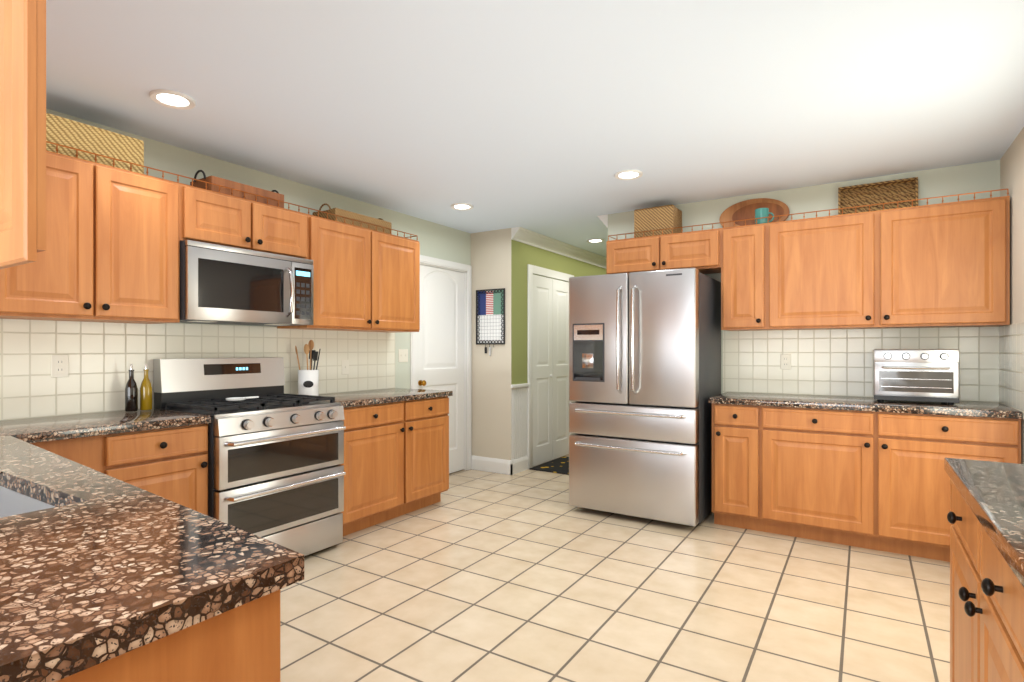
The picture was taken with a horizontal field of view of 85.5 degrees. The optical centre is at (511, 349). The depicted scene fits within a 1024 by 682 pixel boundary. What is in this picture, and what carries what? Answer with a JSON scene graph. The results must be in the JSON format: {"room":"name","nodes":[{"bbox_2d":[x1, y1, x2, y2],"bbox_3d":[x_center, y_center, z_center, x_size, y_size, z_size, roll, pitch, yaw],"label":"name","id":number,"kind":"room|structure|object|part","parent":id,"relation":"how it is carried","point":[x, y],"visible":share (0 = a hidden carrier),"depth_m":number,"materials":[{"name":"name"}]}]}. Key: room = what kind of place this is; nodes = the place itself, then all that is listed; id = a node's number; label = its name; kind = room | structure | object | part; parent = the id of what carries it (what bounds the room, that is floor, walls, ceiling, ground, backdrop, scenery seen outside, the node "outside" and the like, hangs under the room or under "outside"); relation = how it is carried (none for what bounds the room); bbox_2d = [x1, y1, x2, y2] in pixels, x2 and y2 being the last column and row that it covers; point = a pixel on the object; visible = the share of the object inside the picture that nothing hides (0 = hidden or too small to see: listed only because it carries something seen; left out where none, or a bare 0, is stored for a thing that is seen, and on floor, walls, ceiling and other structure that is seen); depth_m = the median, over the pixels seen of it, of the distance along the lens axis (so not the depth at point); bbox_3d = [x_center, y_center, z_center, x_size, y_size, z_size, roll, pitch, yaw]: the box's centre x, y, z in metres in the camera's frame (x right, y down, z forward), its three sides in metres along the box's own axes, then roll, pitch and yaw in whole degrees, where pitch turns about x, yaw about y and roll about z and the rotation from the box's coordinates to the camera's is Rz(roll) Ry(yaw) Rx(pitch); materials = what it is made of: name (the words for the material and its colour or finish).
{"room":"kitchen","nodes":[
{"label":"kitchen","id":0,"kind":"room"},
{"bbox_2d":[0,108,470,419],"bbox_3d":[-2.405,0.018,2.732,0.108,2.445,7.430,0,0,32],"label":"wall","id":1,"kind":"structure","parent":0,"point":[103,356],"depth_m":3.34,"materials":[{"name":"white tile"}]},
{"bbox_2d":[51,355,68,377],"bbox_3d":[-2.291,0.084,2.805,0.007,0.115,0.072,0,0,32],"label":"outlet","id":2,"kind":"object","parent":1,"relation":"attached to","point":[59,365],"visible":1,"depth_m":2.80,"materials":[{"name":"beige plastic"}]},
{"bbox_2d":[0,152,187,323],"bbox_3d":[-2.135,-0.520,2.732,0.345,0.750,0.800,0,0,32],"label":"upper cabinet","id":3,"kind":"object","parent":1,"relation":"attached to","point":[114,238],"depth_m":2.67,"materials":[{"name":"brown wood"}]},
{"bbox_2d":[46,113,143,173],"bbox_3d":[-2.142,-0.991,2.754,0.263,0.188,0.450,0,0,32],"label":"seagrass basket","id":4,"kind":"object","parent":3,"relation":"on","point":[75,134],"visible":0.48,"depth_m":2.69,"materials":[{"name":"wicker"}]},
{"bbox_2d":[188,186,311,259],"bbox_3d":[-1.703,-0.743,3.412,0.345,0.305,0.810,0,0,32],"label":"upper cabinet","id":5,"kind":"object","parent":1,"relation":"attached to","point":[213,217],"depth_m":3.29,"materials":[{"name":"brown wood"}]},
{"bbox_2d":[46,141,418,241],"bbox_3d":[-1.848,-0.920,3.201,0.306,0.051,3.512,0,0,32],"label":"rail","id":6,"kind":"object","parent":5,"relation":"on","point":[95,159],"visible":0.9,"depth_m":3.13,"materials":[{"name":"orange maple wood"}]},
{"bbox_2d":[190,170,283,207],"bbox_3d":[-1.690,-0.971,3.427,0.230,0.150,0.492,0,0,32],"label":"wood tray","id":7,"kind":"object","parent":5,"relation":"on","point":[272,194],"visible":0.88,"depth_m":3.30,"materials":[{"name":"brown wood"}]},
{"bbox_2d":[180,240,312,325],"bbox_3d":[-1.654,-0.372,3.380,0.457,0.428,0.802,0,0,32],"label":"over-the-range microwave","id":8,"kind":"object","parent":5,"relation":"attached to","point":[220,284],"visible":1,"depth_m":3.22,"materials":[{"name":"grey metal"}]},
{"bbox_2d":[342,360,348,374],"bbox_3d":[-1.307,0.140,4.348,0.011,0.115,0.072,0,0,32],"label":"light switch","id":9,"kind":"object","parent":1,"relation":"attached to","point":[345,367],"visible":1,"depth_m":4.35,"materials":[{"name":"beige plastic"}]},
{"bbox_2d":[277,216,419,332],"bbox_3d":[-1.191,-0.520,4.217,0.345,0.750,1.100,0,0,32],"label":"upper cabinet","id":10,"kind":"object","parent":1,"relation":"attached to","point":[365,280],"depth_m":4.06,"materials":[{"name":"brown wood"}]},
{"bbox_2d":[312,203,391,233],"bbox_3d":[-1.205,-0.974,4.209,0.253,0.154,0.550,0,0,32],"label":"basket","id":11,"kind":"object","parent":10,"relation":"on","point":[360,217],"visible":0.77,"depth_m":4.06,"materials":[{"name":"wood"}]},
{"bbox_2d":[399,349,407,361],"bbox_3d":[-0.961,0.055,4.907,0.011,0.115,0.118,0,0,32],"label":"light switch","id":12,"kind":"object","parent":1,"relation":"attached to","point":[403,355],"visible":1,"depth_m":4.91,"materials":[{"name":"beige plastic"}]},
{"bbox_2d":[416,265,463,472],"bbox_3d":[-0.673,0.222,5.363,0.103,2.013,0.740,0,0,32],"label":"interior door","id":13,"kind":"structure","parent":1,"relation":"in","point":[440,350],"depth_m":5.43,"materials":[{"name":"white paint"}]},
{"bbox_2d":[410,255,471,469],"bbox_3d":[-0.691,0.186,5.375,0.082,2.108,0.906,0,0,32],"label":"door frame","id":14,"kind":"structure","parent":1,"relation":"attached to","point":[465,269],"depth_m":5.69,"materials":[{"name":"white paint"}]},
{"bbox_2d":[46,0,1023,256],"bbox_3d":[0.301,-1.235,3.008,4.380,0.060,11.000,0,0,32],"label":"ceiling","id":15,"kind":"structure","parent":0,"point":[550,118],"depth_m":2.60,"materials":[{"name":"white paint"}]},
{"bbox_2d":[0,0,45,268],"bbox_3d":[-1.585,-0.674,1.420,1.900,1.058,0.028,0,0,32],"label":"upper cabinet","id":16,"kind":"object","parent":15,"relation":"hanging from","point":[22,132],"visible":1,"depth_m":0.92,"materials":[{"name":"brown wood"}]},
{"bbox_2d":[149,89,195,109],"bbox_3d":[-1.628,-1.198,2.659,0.190,0.014,0.190,0,0,32],"label":"recessed light","id":17,"kind":"object","parent":15,"relation":"in","point":[172,99],"visible":0.96,"depth_m":2.65,"materials":[{"name":"white glass"}]},
{"bbox_2d":[451,203,472,209],"bbox_3d":[-0.420,-1.198,4.652,0.190,0.014,0.190,0,0,32],"label":"recessed light","id":18,"kind":"object","parent":15,"relation":"in","point":[460,206],"visible":1,"depth_m":4.64,"materials":[{"name":"white paint"}]},
{"bbox_2d":[587,239,603,242],"bbox_3d":[0.922,-1.198,6.109,0.190,0.014,0.190,0,0,32],"label":"recessed light","id":19,"kind":"object","parent":15,"relation":"in","point":[595,240],"visible":1,"depth_m":6.09,"materials":[{"name":"white paint"}]},
{"bbox_2d":[615,170,642,179],"bbox_3d":[0.801,-1.198,3.804,0.190,0.014,0.190,0,0,32],"label":"recessed light","id":20,"kind":"object","parent":15,"relation":"in","point":[628,174],"visible":0.96,"depth_m":3.79,"materials":[{"name":"white glass"}]},
{"bbox_2d":[511,239,605,466],"bbox_3d":[0.885,0.018,6.980,0.104,2.445,3.470,0,0,32],"label":"wall","id":21,"kind":"structure","parent":0,"point":[523,255],"depth_m":5.65,"materials":[{"name":"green paint"}]},
{"bbox_2d":[471,455,527,474],"bbox_3d":[0.717,1.170,7.076,0.516,0.140,3.489,0,0,32],"label":"baseboard","id":22,"kind":"structure","parent":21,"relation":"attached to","point":[503,466],"depth_m":5.60,"materials":[{"name":"white paint"}]},
{"bbox_2d":[511,383,528,387],"bbox_3d":[0.931,0.367,6.940,0.024,0.035,3.488,0,0,32],"label":"trim","id":23,"kind":"structure","parent":21,"relation":"attached to","point":[520,385],"depth_m":5.58,"materials":[{"name":"white paint"}]},
{"bbox_2d":[527,264,573,468],"bbox_3d":[0.454,0.177,6.194,0.019,2.125,1.070,0,0,32],"label":"door frame","id":24,"kind":"structure","parent":21,"relation":"attached to","point":[533,269],"depth_m":5.77,"materials":[{"name":"white paint"}]},
{"bbox_2d":[533,274,570,465],"bbox_3d":[0.460,0.217,6.190,0.031,2.015,0.894,0,0,32],"label":"bifold door","id":25,"kind":"structure","parent":21,"relation":"in","point":[551,402],"depth_m":6.15,"materials":[{"name":"white paint"}]},
{"bbox_2d":[511,227,605,268],"bbox_3d":[0.967,-1.147,6.926,0.100,0.115,3.473,0,0,32],"label":"crown molding","id":26,"kind":"structure","parent":21,"relation":"attached to","point":[530,237],"depth_m":6.16,"materials":[{"name":"white paint"}]},
{"bbox_2d":[280,454,949,681],"bbox_3d":[0.301,1.270,3.008,4.380,0.060,11.000,0,0,32],"label":"floor","id":27,"kind":"structure","parent":0,"point":[527,575],"depth_m":2.71,"materials":[{"name":"tile"}]},
{"bbox_2d":[23,432,111,476],"bbox_3d":[-2.365,0.807,2.109,0.625,0.864,1.182,0,0,32],"label":"base cabinet","id":28,"kind":"object","parent":27,"relation":"on","point":[93,450],"depth_m":2.39,"materials":[{"name":"brown wood"}]},
{"bbox_2d":[0,436,303,681],"bbox_3d":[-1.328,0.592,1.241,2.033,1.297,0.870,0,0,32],"label":"base cabinet","id":29,"kind":"object","parent":27,"relation":"on","point":[105,577],"visible":1,"depth_m":0.84,"materials":[{"name":"brown stone"}]},
{"bbox_2d":[112,420,210,515],"bbox_3d":[-1.925,0.807,2.801,0.625,0.864,0.458,0,0,32],"label":"base cabinet","id":30,"kind":"object","parent":27,"relation":"on","point":[169,461],"depth_m":2.66,"materials":[{"name":"brown wood"}]},
{"bbox_2d":[0,409,210,439],"bbox_3d":[-2.249,0.355,2.282,0.635,0.040,1.678,0,0,32],"label":"countertop","id":31,"kind":"structure","parent":30,"relation":"on","point":[38,428],"depth_m":2.56,"materials":[{"name":"brown stone"}]},
{"bbox_2d":[125,364,137,411],"bbox_3d":[-2.062,0.207,3.000,0.058,0.254,0.058,0,0,32],"label":"oil bottle","id":32,"kind":"object","parent":31,"relation":"on","point":[131,395],"visible":1,"depth_m":2.98,"materials":[{"name":"black glass"}]},
{"bbox_2d":[140,364,151,409],"bbox_3d":[-2.023,0.207,3.062,0.058,0.254,0.058,0,0,32],"label":"olive oil bottle","id":33,"kind":"object","parent":31,"relation":"on","point":[146,395],"visible":1,"depth_m":3.04,"materials":[{"name":"yellow glass"}]},
{"bbox_2d":[153,357,345,555],"bbox_3d":[-1.530,0.641,3.301,0.752,1.173,0.802,0,0,32],"label":"gas range","id":34,"kind":"object","parent":27,"relation":"on","point":[276,473],"visible":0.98,"depth_m":3.17,"materials":[{"name":"grey metal"}]},
{"bbox_2d":[225,396,258,400],"bbox_3d":[-1.587,0.291,3.263,0.110,0.018,0.195,0,0,32],"label":"spoon rest","id":35,"kind":"object","parent":34,"relation":"on","point":[237,398],"visible":1,"depth_m":3.25,"materials":[{"name":"white ceramic"}]},
{"bbox_2d":[339,400,407,535],"bbox_3d":[-1.203,0.807,3.937,0.625,0.864,0.607,0,0,32],"label":"base cabinet","id":36,"kind":"object","parent":27,"relation":"on","point":[396,453],"depth_m":3.79,"materials":[{"name":"brown wood"}]},
{"bbox_2d":[319,388,451,407],"bbox_3d":[-1.054,0.355,4.163,0.635,0.040,1.145,0,0,32],"label":"countertop","id":37,"kind":"structure","parent":36,"relation":"on","point":[368,396],"depth_m":4.11,"materials":[{"name":"brown stone"}]},
{"bbox_2d":[295,340,320,395],"bbox_3d":[-1.433,0.133,3.918,0.148,0.402,0.163,0,0,32],"label":"utensil crock","id":38,"kind":"object","parent":37,"relation":"on","point":[308,381],"visible":0.9,"depth_m":3.87,"materials":[{"name":"white ceramic"}]},
{"bbox_2d":[408,396,448,512],"bbox_3d":[-0.901,0.807,4.412,0.625,0.864,0.520,0,0,32],"label":"base cabinet","id":39,"kind":"object","parent":27,"relation":"on","point":[428,418],"depth_m":4.24,"materials":[{"name":"brown wood"}]},
{"bbox_2d":[529,456,568,474],"bbox_3d":[0.583,1.234,5.922,0.470,0.010,0.780,0,0,32],"label":"doormat","id":40,"kind":"object","parent":27,"relation":"on","point":[560,465],"visible":0.52,"depth_m":5.81,"materials":[{"name":"black fabric"}]},
{"bbox_2d":[569,268,720,526],"bbox_3d":[1.030,0.344,4.285,0.950,1.791,0.884,0,0,32],"label":"refrigerator","id":41,"kind":"object","parent":27,"relation":"on","point":[644,366],"visible":0.96,"depth_m":3.94,"materials":[{"name":"grey metal"}]},
{"bbox_2d":[708,400,759,530],"bbox_3d":[1.684,0.807,4.034,0.315,0.864,0.625,0,0,32],"label":"base cabinet","id":42,"kind":"object","parent":27,"relation":"on","point":[735,427],"depth_m":3.77,"materials":[{"name":"brown wood"}]},
{"bbox_2d":[760,404,879,550],"bbox_3d":[2.089,0.807,3.776,0.645,0.864,0.625,0,0,32],"label":"base cabinet","id":43,"kind":"object","parent":27,"relation":"on","point":[867,472],"depth_m":3.50,"materials":[{"name":"brown wood"}]},
{"bbox_2d":[708,392,1022,415],"bbox_3d":[2.226,0.355,3.683,1.634,0.040,0.635,0,0,32],"label":"countertop","id":44,"kind":"structure","parent":43,"relation":"on","point":[977,408],"depth_m":3.49,"materials":[{"name":"brown stone"}]},
{"bbox_2d":[873,349,959,404],"bbox_3d":[2.560,0.167,3.532,0.430,0.334,0.423,0,0,32],"label":"toaster oven","id":45,"kind":"object","parent":44,"relation":"on","point":[929,375],"visible":1,"depth_m":3.38,"materials":[{"name":"silver metal"}]},
{"bbox_2d":[880,408,1022,561],"bbox_3d":[2.640,0.807,3.426,0.660,0.864,0.625,0,0,32],"label":"base cabinet","id":46,"kind":"object","parent":27,"relation":"on","point":[915,482],"depth_m":3.22,"materials":[{"name":"brown wood"}]},
{"bbox_2d":[945,470,1023,681],"bbox_3d":[1.274,0.807,1.127,0.499,0.864,1.030,0,0,32],"label":"base cabinet","id":47,"kind":"object","parent":27,"relation":"on","point":[987,596],"depth_m":1.23,"materials":[{"name":"brown wood"}]},
{"bbox_2d":[944,458,1023,581],"bbox_3d":[0.679,0.355,0.202,0.510,0.040,3.270,0,0,32],"label":"countertop","id":48,"kind":"structure","parent":47,"relation":"on","point":[995,490],"depth_m":1.26,"materials":[{"name":"brown stone"}]},
{"bbox_2d":[471,160,999,459],"bbox_3d":[1.403,0.018,4.649,4.280,2.445,0.108,0,0,32],"label":"wall","id":49,"kind":"structure","parent":0,"point":[832,362],"depth_m":4.13,"materials":[{"name":"white tile"}]},
{"bbox_2d":[476,288,504,355],"bbox_3d":[-0.221,-0.272,5.608,0.355,0.675,0.024,0,0,32],"label":"frame","id":50,"kind":"object","parent":49,"relation":"attached to","point":[491,317],"visible":1,"depth_m":5.61,"materials":[{"name":"black metal"}]},
{"bbox_2d":[597,214,607,227],"bbox_3d":[1.743,-1.147,6.432,0.100,0.115,3.474,0,0,32],"label":"crown molding","id":51,"kind":"structure","parent":49,"relation":"attached to","point":[604,218],"depth_m":4.96,"materials":[{"name":"white paint"}]},
{"bbox_2d":[780,354,790,368],"bbox_3d":[2.058,0.093,4.164,0.072,0.115,0.007,0,0,32],"label":"outlet","id":52,"kind":"object","parent":49,"relation":"attached to","point":[785,361],"visible":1,"depth_m":4.16,"materials":[{"name":"beige plastic"}]},
{"bbox_2d":[606,189,1009,330],"bbox_3d":[1.921,-0.545,4.031,2.527,0.801,0.376,0,0,32],"label":"upper cabinet","id":53,"kind":"object","parent":49,"relation":"attached to","point":[940,265],"depth_m":3.64,"materials":[{"name":"brown wood"}]},
{"bbox_2d":[634,204,681,237],"bbox_3d":[1.195,-1.018,4.526,0.320,0.242,0.240,0,0,32],"label":"basket","id":54,"kind":"object","parent":53,"relation":"on","point":[658,217],"visible":0.83,"depth_m":4.42,"materials":[{"name":"wicker"}]},
{"bbox_2d":[719,198,789,227],"bbox_3d":[1.864,-1.030,4.273,0.500,0.270,0.064,0,0,32],"label":"platter","id":55,"kind":"object","parent":53,"relation":"on","point":[743,210],"visible":0.69,"depth_m":4.28,"materials":[{"name":"brown wood"}]},
{"bbox_2d":[755,208,773,223],"bbox_3d":[1.857,-0.964,4.069,0.131,0.135,0.094,0,0,32],"label":"mug","id":56,"kind":"object","parent":53,"relation":"on","point":[761,212],"visible":0.77,"depth_m":4.04,"materials":[{"name":"teal ceramic"}]},
{"bbox_3d":[1.936,-0.920,4.051,2.523,0.051,0.306,0,0,32],"label":"gallery rail back","id":57,"kind":"part","parent":53,"relation":"part of","materials":[{"name":"brown wood"}]},
{"bbox_2d":[838,177,917,214],"bbox_3d":[2.526,-1.026,3.833,0.460,0.260,0.098,0,0,32],"label":"basket","id":58,"kind":"object","parent":53,"relation":"on","point":[881,192],"visible":0.67,"depth_m":3.84,"materials":[{"name":"wicker"}]},
{"bbox_2d":[999,127,1023,463],"bbox_3d":[1.173,0.018,0.398,0.108,2.445,7.330,0,0,32],"label":"wall","id":59,"kind":"structure","parent":0,"point":[1011,365],"depth_m":3.16,"materials":[{"name":"beige paint"}]}
]}

